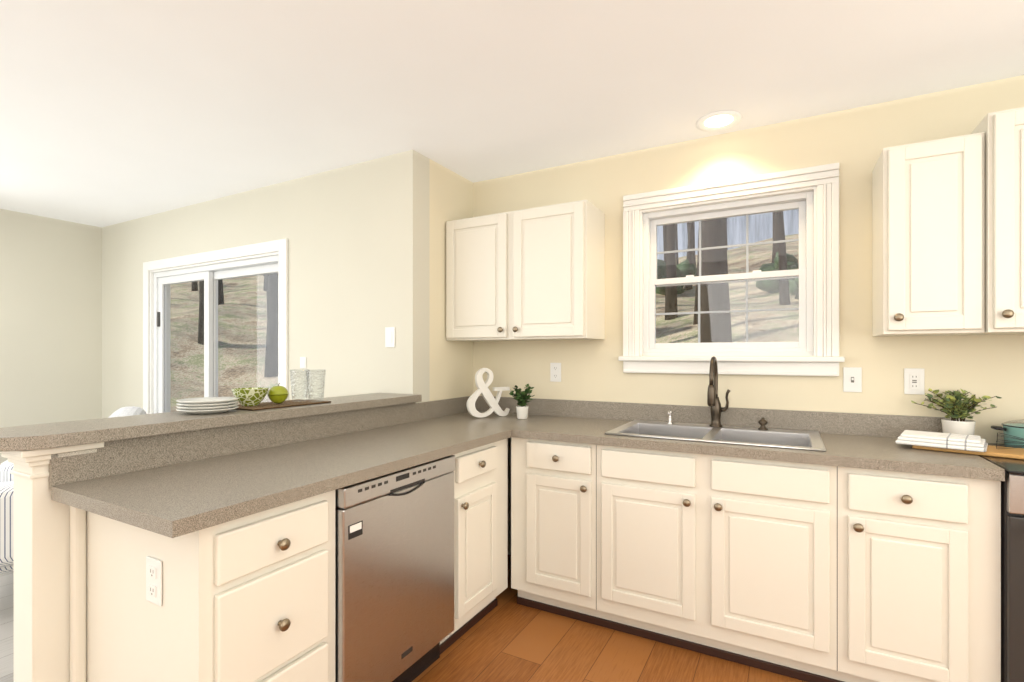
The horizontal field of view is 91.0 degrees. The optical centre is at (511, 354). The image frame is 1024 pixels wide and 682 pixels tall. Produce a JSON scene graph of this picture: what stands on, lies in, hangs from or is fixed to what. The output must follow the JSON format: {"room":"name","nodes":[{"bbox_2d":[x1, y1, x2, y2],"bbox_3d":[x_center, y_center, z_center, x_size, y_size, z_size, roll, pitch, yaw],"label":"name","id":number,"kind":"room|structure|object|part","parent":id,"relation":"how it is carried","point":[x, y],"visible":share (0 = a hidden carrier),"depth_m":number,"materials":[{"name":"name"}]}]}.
{"room":"kitchen","nodes":[
{"label":"kitchen","id":0,"kind":"room"},
{"bbox_2d":[0,209,101,464],"bbox_3d":[-5.109,0.066,2.165,0.150,2.440,5.530,0,0,29],"label":"wall","id":1,"kind":"structure","parent":0,"point":[50,320],"depth_m":4.23,"materials":[{"name":"paint"}]},
{"bbox_2d":[102,150,428,417],"bbox_3d":[-2.166,0.066,3.793,3.750,2.440,0.150,0,0,29],"label":"wall","id":2,"kind":"structure","parent":0,"point":[356,235],"depth_m":3.15,"materials":[{"name":"paint"}]},
{"bbox_2d":[143,239,287,413],"bbox_3d":[-2.241,0.259,3.823,1.800,2.055,0.167,0,0,29],"label":"sliding door","id":3,"kind":"structure","parent":2,"relation":"in","point":[157,282],"depth_m":3.86,"materials":[{"name":"white plastic"}]},
{"bbox_2d":[300,357,305,368],"bbox_3d":[-1.355,0.051,3.257,0.055,0.075,0.008,0,0,29],"label":"light switch","id":4,"kind":"object","parent":2,"relation":"attached to","point":[302,362],"visible":1,"depth_m":3.25,"materials":[{"name":"white plastic"}]},
{"bbox_2d":[385,327,394,346],"bbox_3d":[-0.705,-0.102,2.901,0.072,0.116,0.008,0,0,29],"label":"light switch","id":5,"kind":"object","parent":2,"relation":"attached to","point":[389,336],"visible":1,"depth_m":2.90,"materials":[{"name":"white plastic"}]},
{"bbox_2d":[0,554,805,681],"bbox_3d":[-1.525,1.336,0.643,7.900,0.100,6.300,0,0,29],"label":"floor","id":6,"kind":"structure","parent":0,"point":[507,638],"depth_m":2.15,"materials":[{"name":"brown wood"}]},
{"bbox_2d":[0,442,103,681],"bbox_3d":[-1.365,0.773,1.487,0.194,1.026,0.189,0,0,29],"label":"post","id":7,"kind":"object","parent":6,"relation":"on","point":[41,586],"visible":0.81,"depth_m":1.43,"materials":[{"name":"white paint"}]},
{"bbox_2d":[0,406,145,573],"bbox_3d":[-2.557,0.811,2.871,0.740,0.950,0.880,0,0,-33],"label":"striped chair","id":8,"kind":"object","parent":6,"relation":"on","point":[6,521],"visible":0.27,"depth_m":2.43,"materials":[{"name":"fabric"}]},
{"bbox_2d":[70,490,334,681],"bbox_3d":[-0.917,0.849,1.520,0.618,0.874,0.454,0,0,29],"label":"base cabinet","id":9,"kind":"object","parent":6,"relation":"on","point":[250,598],"depth_m":1.37,"materials":[{"name":"white paint"}]},
{"bbox_2d":[146,556,161,605],"bbox_3d":[-0.929,0.586,1.303,0.072,0.116,0.008,0,0,29],"label":"outlet","id":10,"kind":"object","parent":9,"relation":"attached to","point":[154,580],"visible":1,"depth_m":1.30,"materials":[{"name":"white plastic"}]},
{"bbox_2d":[49,400,512,537],"bbox_3d":[-0.664,0.335,1.962,0.637,0.150,1.560,0,0,29],"label":"countertop","id":11,"kind":"structure","parent":9,"relation":"on","point":[173,485],"depth_m":1.67,"materials":[{"name":"stone"}]},
{"bbox_2d":[466,368,509,417],"bbox_3d":[-0.139,0.224,2.995,0.279,0.294,0.026,0,0,-31],"label":"ampersand","id":12,"kind":"object","parent":11,"relation":"on","point":[483,390],"visible":0.98,"depth_m":2.98,"materials":[{"name":"white"}]},
{"bbox_2d":[335,455,454,681],"bbox_3d":[-0.647,0.850,1.981,0.615,0.872,0.606,0,0,29],"label":"dishwasher","id":13,"kind":"object","parent":6,"relation":"on","point":[394,576],"visible":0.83,"depth_m":1.78,"materials":[{"name":"silver metal"}]},
{"bbox_2d":[440,452,461,653],"bbox_3d":[-0.661,0.849,1.988,0.618,0.874,0.650,0,0,29],"label":"base cabinet","id":14,"kind":"object","parent":6,"relation":"on","point":[456,634],"depth_m":2.15,"materials":[{"name":"white paint"}]},
{"bbox_2d":[462,438,507,634],"bbox_3d":[-0.395,0.849,2.475,0.618,0.874,0.497,0,0,29],"label":"base cabinet","id":15,"kind":"object","parent":6,"relation":"on","point":[485,467],"depth_m":2.33,"materials":[{"name":"white paint"}]},
{"bbox_2d":[511,437,598,625],"bbox_3d":[0.334,0.849,2.690,0.454,0.874,0.618,0,0,29],"label":"base cabinet","id":16,"kind":"object","parent":6,"relation":"on","point":[555,484],"depth_m":2.42,"materials":[{"name":"white paint"}]},
{"bbox_2d":[599,445,706,654],"bbox_3d":[0.734,0.849,2.471,0.470,0.874,0.618,0,0,29],"label":"base cabinet","id":17,"kind":"object","parent":6,"relation":"on","point":[653,503],"depth_m":2.19,"materials":[{"name":"white paint"}]},
{"bbox_2d":[707,455,842,681],"bbox_3d":[1.149,0.849,2.244,0.476,0.874,0.618,0,0,29],"label":"base cabinet","id":18,"kind":"object","parent":6,"relation":"on","point":[812,572],"depth_m":1.97,"materials":[{"name":"white paint"}]},
{"bbox_2d":[843,467,1000,681],"bbox_3d":[1.552,0.849,2.023,0.456,0.874,0.618,0,0,29],"label":"base cabinet","id":19,"kind":"object","parent":6,"relation":"on","point":[922,552],"depth_m":1.75,"materials":[{"name":"white paint"}]},
{"bbox_2d":[443,396,1004,480],"bbox_3d":[0.669,0.335,2.498,2.462,0.150,0.632,0,0,29],"label":"countertop","id":20,"kind":"structure","parent":19,"relation":"on","point":[852,440],"depth_m":2.30,"materials":[{"name":"stone"}]},
{"bbox_2d":[509,384,534,418],"bbox_3d":[0.061,0.271,2.940,0.161,0.200,0.168,0,0,29],"label":"plant","id":21,"kind":"object","parent":20,"relation":"on","point":[522,398],"visible":1,"depth_m":2.92,"materials":[{"name":"green plant"}]},
{"bbox_2d":[605,417,825,451],"bbox_3d":[0.945,0.434,2.369,0.879,0.258,0.527,0,0,29],"label":"sink","id":22,"kind":"object","parent":20,"relation":"in","point":[779,438],"depth_m":2.43,"materials":[{"name":"silver metal"}]},
{"bbox_2d":[667,411,672,423],"bbox_3d":[0.834,0.331,2.661,0.034,0.067,0.059,0,0,29],"label":"soap pump","id":23,"kind":"object","parent":22,"relation":"on","point":[669,419],"visible":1,"depth_m":2.66,"materials":[{"name":"silver metal"}]},
{"bbox_3d":[1.226,0.335,2.457,0.044,0.060,0.044,0,0,29],"label":"sink side knob","id":24,"kind":"part","parent":22,"relation":"part of","materials":[{"name":"metal"}]},
{"bbox_2d":[707,356,729,426],"bbox_3d":[1.019,0.186,2.484,0.102,0.358,0.220,0,0,29],"label":"faucet","id":25,"kind":"object","parent":20,"relation":"on","point":[714,404],"visible":1,"depth_m":2.53,"materials":[{"name":"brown metal"}]},
{"bbox_2d":[911,388,1000,434],"bbox_3d":[1.837,0.254,2.098,0.274,0.234,0.161,0,0,29],"label":"plant","id":26,"kind":"object","parent":20,"relation":"on","point":[957,410],"visible":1,"depth_m":2.08,"materials":[{"name":"green leaf"},{"name":"white ceramic"},{"name":"soil"}]},
{"bbox_2d":[912,445,1023,459],"bbox_3d":[1.798,0.363,1.923,0.400,0.015,0.200,0,0,45],"label":"cutting board","id":27,"kind":"object","parent":20,"relation":"on","point":[1011,452],"visible":0.44,"depth_m":1.87,"materials":[{"name":"brown wood"}]},
{"bbox_2d":[895,430,987,451],"bbox_3d":[1.691,0.335,1.983,0.265,0.038,0.195,0,0,45],"label":"folded towel","id":28,"kind":"object","parent":27,"relation":"on","point":[948,440],"visible":1,"depth_m":1.93,"materials":[{"name":"fabric"}]},
{"bbox_2d":[996,433,1023,448],"bbox_3d":[1.901,0.322,1.819,0.228,0.061,0.098,0,0,29],"label":"whisk","id":29,"kind":"object","parent":27,"relation":"on","point":[1018,446],"visible":0.98,"depth_m":1.86,"materials":[{"name":"black"}]},
{"bbox_2d":[978,443,1023,681],"bbox_3d":[2.073,0.829,1.695,0.762,0.915,0.692,0,0,29],"label":"range","id":30,"kind":"object","parent":6,"relation":"on","point":[1012,577],"visible":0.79,"depth_m":1.62,"materials":[{"name":"silver metal"}]},
{"bbox_2d":[991,419,1023,447],"bbox_3d":[2.049,0.298,1.965,0.268,0.144,0.198,0,0,29],"label":"pot","id":31,"kind":"object","parent":30,"relation":"on","point":[1014,428],"visible":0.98,"depth_m":1.98,"materials":[{"name":"teal metal"}]},
{"bbox_2d":[429,159,472,400],"bbox_3d":[-0.438,0.066,3.200,0.150,2.440,0.470,0,0,29],"label":"wall","id":32,"kind":"structure","parent":0,"point":[450,362],"depth_m":3.08,"materials":[{"name":"paint"}]},
{"bbox_2d":[0,0,1023,226],"bbox_3d":[-1.525,-1.204,0.643,7.900,0.100,6.300,0,0,29],"label":"ceiling","id":33,"kind":"structure","parent":0,"point":[112,112],"depth_m":2.10,"materials":[{"name":"paint"}]},
{"bbox_2d":[696,111,741,130],"bbox_3d":[1.018,-1.149,2.477,0.210,0.009,0.210,0,0,29],"label":"recessed light","id":34,"kind":"object","parent":33,"relation":"in","point":[723,120],"visible":1,"depth_m":2.47,"materials":[{"name":"white"}]},
{"bbox_2d":[473,75,1023,554],"bbox_3d":[1.531,0.066,2.476,4.300,2.440,0.150,0,0,29],"label":"wall","id":35,"kind":"structure","parent":0,"point":[853,143],"depth_m":2.45,"materials":[{"name":"paint"}]},
{"bbox_2d":[446,200,604,341],"bbox_3d":[0.056,-0.457,2.994,0.912,0.735,0.354,0,0,29],"label":"upper cabinet","id":36,"kind":"object","parent":35,"relation":"attached to","point":[534,274],"visible":1,"depth_m":2.83,"materials":[{"name":"white paint"}]},
{"bbox_2d":[550,363,560,381],"bbox_3d":[0.267,0.106,3.077,0.072,0.116,0.008,0,0,29],"label":"electrical outlet","id":37,"kind":"object","parent":35,"relation":"attached to","point":[555,372],"visible":1,"depth_m":3.08,"materials":[{"name":"white plastic"}]},
{"bbox_2d":[618,163,844,375],"bbox_3d":[1.118,-0.402,2.673,1.074,1.005,0.199,0,0,29],"label":"kitchen window","id":38,"kind":"structure","parent":35,"relation":"in","point":[816,273],"depth_m":2.60,"materials":[{"name":"white wood"}]},
{"bbox_2d":[843,367,861,391],"bbox_3d":[1.591,0.116,2.348,0.072,0.116,0.015,0,0,29],"label":"light switch","id":39,"kind":"object","parent":35,"relation":"attached to","point":[852,379],"visible":1,"depth_m":2.35,"materials":[{"name":"white plastic"}]},
{"bbox_2d":[904,368,923,394],"bbox_3d":[1.793,0.118,2.241,0.072,0.116,0.009,0,0,29],"label":"outlet","id":40,"kind":"object","parent":35,"relation":"attached to","point":[913,380],"visible":1,"depth_m":2.24,"materials":[{"name":"white plastic"}]},
{"bbox_2d":[872,132,984,336],"bbox_3d":[1.712,-0.464,2.087,0.312,0.760,0.354,0,0,29],"label":"upper cabinet","id":41,"kind":"object","parent":35,"relation":"attached to","point":[928,238],"visible":1,"depth_m":1.97,"materials":[{"name":"white paint"}]},
{"bbox_2d":[968,107,1023,334],"bbox_3d":[2.176,-0.494,1.819,0.756,0.820,0.379,0,0,29],"label":"upper cabinet","id":42,"kind":"object","parent":35,"relation":"attached to","point":[1003,130],"visible":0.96,"depth_m":1.84,"materials":[{"name":"white paint"}]},
{"bbox_3d":[-0.973,0.774,2.199,0.124,1.025,1.496,0,0,29],"label":"wall","id":43,"kind":"structure","parent":0,"visible":0},
{"bbox_2d":[0,393,421,451],"bbox_3d":[-1.053,0.240,2.114,0.315,0.038,1.720,0,0,29],"label":"bar","id":44,"kind":"object","parent":43,"relation":"on","point":[47,435],"visible":0.98,"depth_m":1.68,"materials":[{"name":"stone"}]},
{"bbox_2d":[176,397,238,413],"bbox_3d":[-1.164,0.195,1.927,0.207,0.051,0.207,0,0,29],"label":"plates","id":45,"kind":"object","parent":44,"relation":"on","point":[207,405],"visible":1,"depth_m":1.87,"materials":[{"name":"white ceramic"}]},
{"bbox_2d":[236,399,330,410],"bbox_3d":[-1.026,0.217,2.205,0.225,0.006,0.390,0,0,29],"label":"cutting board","id":46,"kind":"object","parent":44,"relation":"on","point":[272,405],"visible":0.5,"depth_m":2.17,"materials":[{"name":"brown wood"}]},
{"bbox_2d":[231,387,268,405],"bbox_3d":[-1.101,0.177,2.115,0.143,0.072,0.143,0,0,29],"label":"bowl","id":47,"kind":"object","parent":46,"relation":"on","point":[251,396],"visible":0.98,"depth_m":2.08,"materials":[{"name":"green ceramic"}]},
{"bbox_2d":[267,383,288,403],"bbox_3d":[-1.022,0.166,2.197,0.086,0.091,0.086,0,0,29],"label":"apple","id":48,"kind":"object","parent":46,"relation":"on","point":[278,394],"visible":1,"depth_m":2.17,"materials":[{"name":"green food"}]},
{"bbox_2d":[290,369,309,401],"bbox_3d":[-0.978,0.141,2.318,0.085,0.145,0.085,0,0,29],"label":"glass tumbler","id":49,"kind":"object","parent":46,"relation":"on","point":[292,387],"visible":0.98,"depth_m":2.30,"materials":[{"name":"clear glass"}]},
{"bbox_2d":[306,369,325,401],"bbox_3d":[-0.901,0.141,2.313,0.085,0.145,0.085,0,0,29],"label":"glass tumbler","id":50,"kind":"object","parent":46,"relation":"on","point":[318,378],"visible":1,"depth_m":2.30,"materials":[{"name":"clear glass"}]},
{"label":"outside","id":51,"kind":"structure","parent":0,"visible":0},
{"bbox_2d":[170,209,798,411],"bbox_3d":[-35.114,-28.236,43.833,220.000,60.956,36.476,0,0,29],"label":"outdoor scenery","id":52,"kind":"object","parent":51,"point":[660,301],"depth_m":15.26,"materials":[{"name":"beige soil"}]}
]}

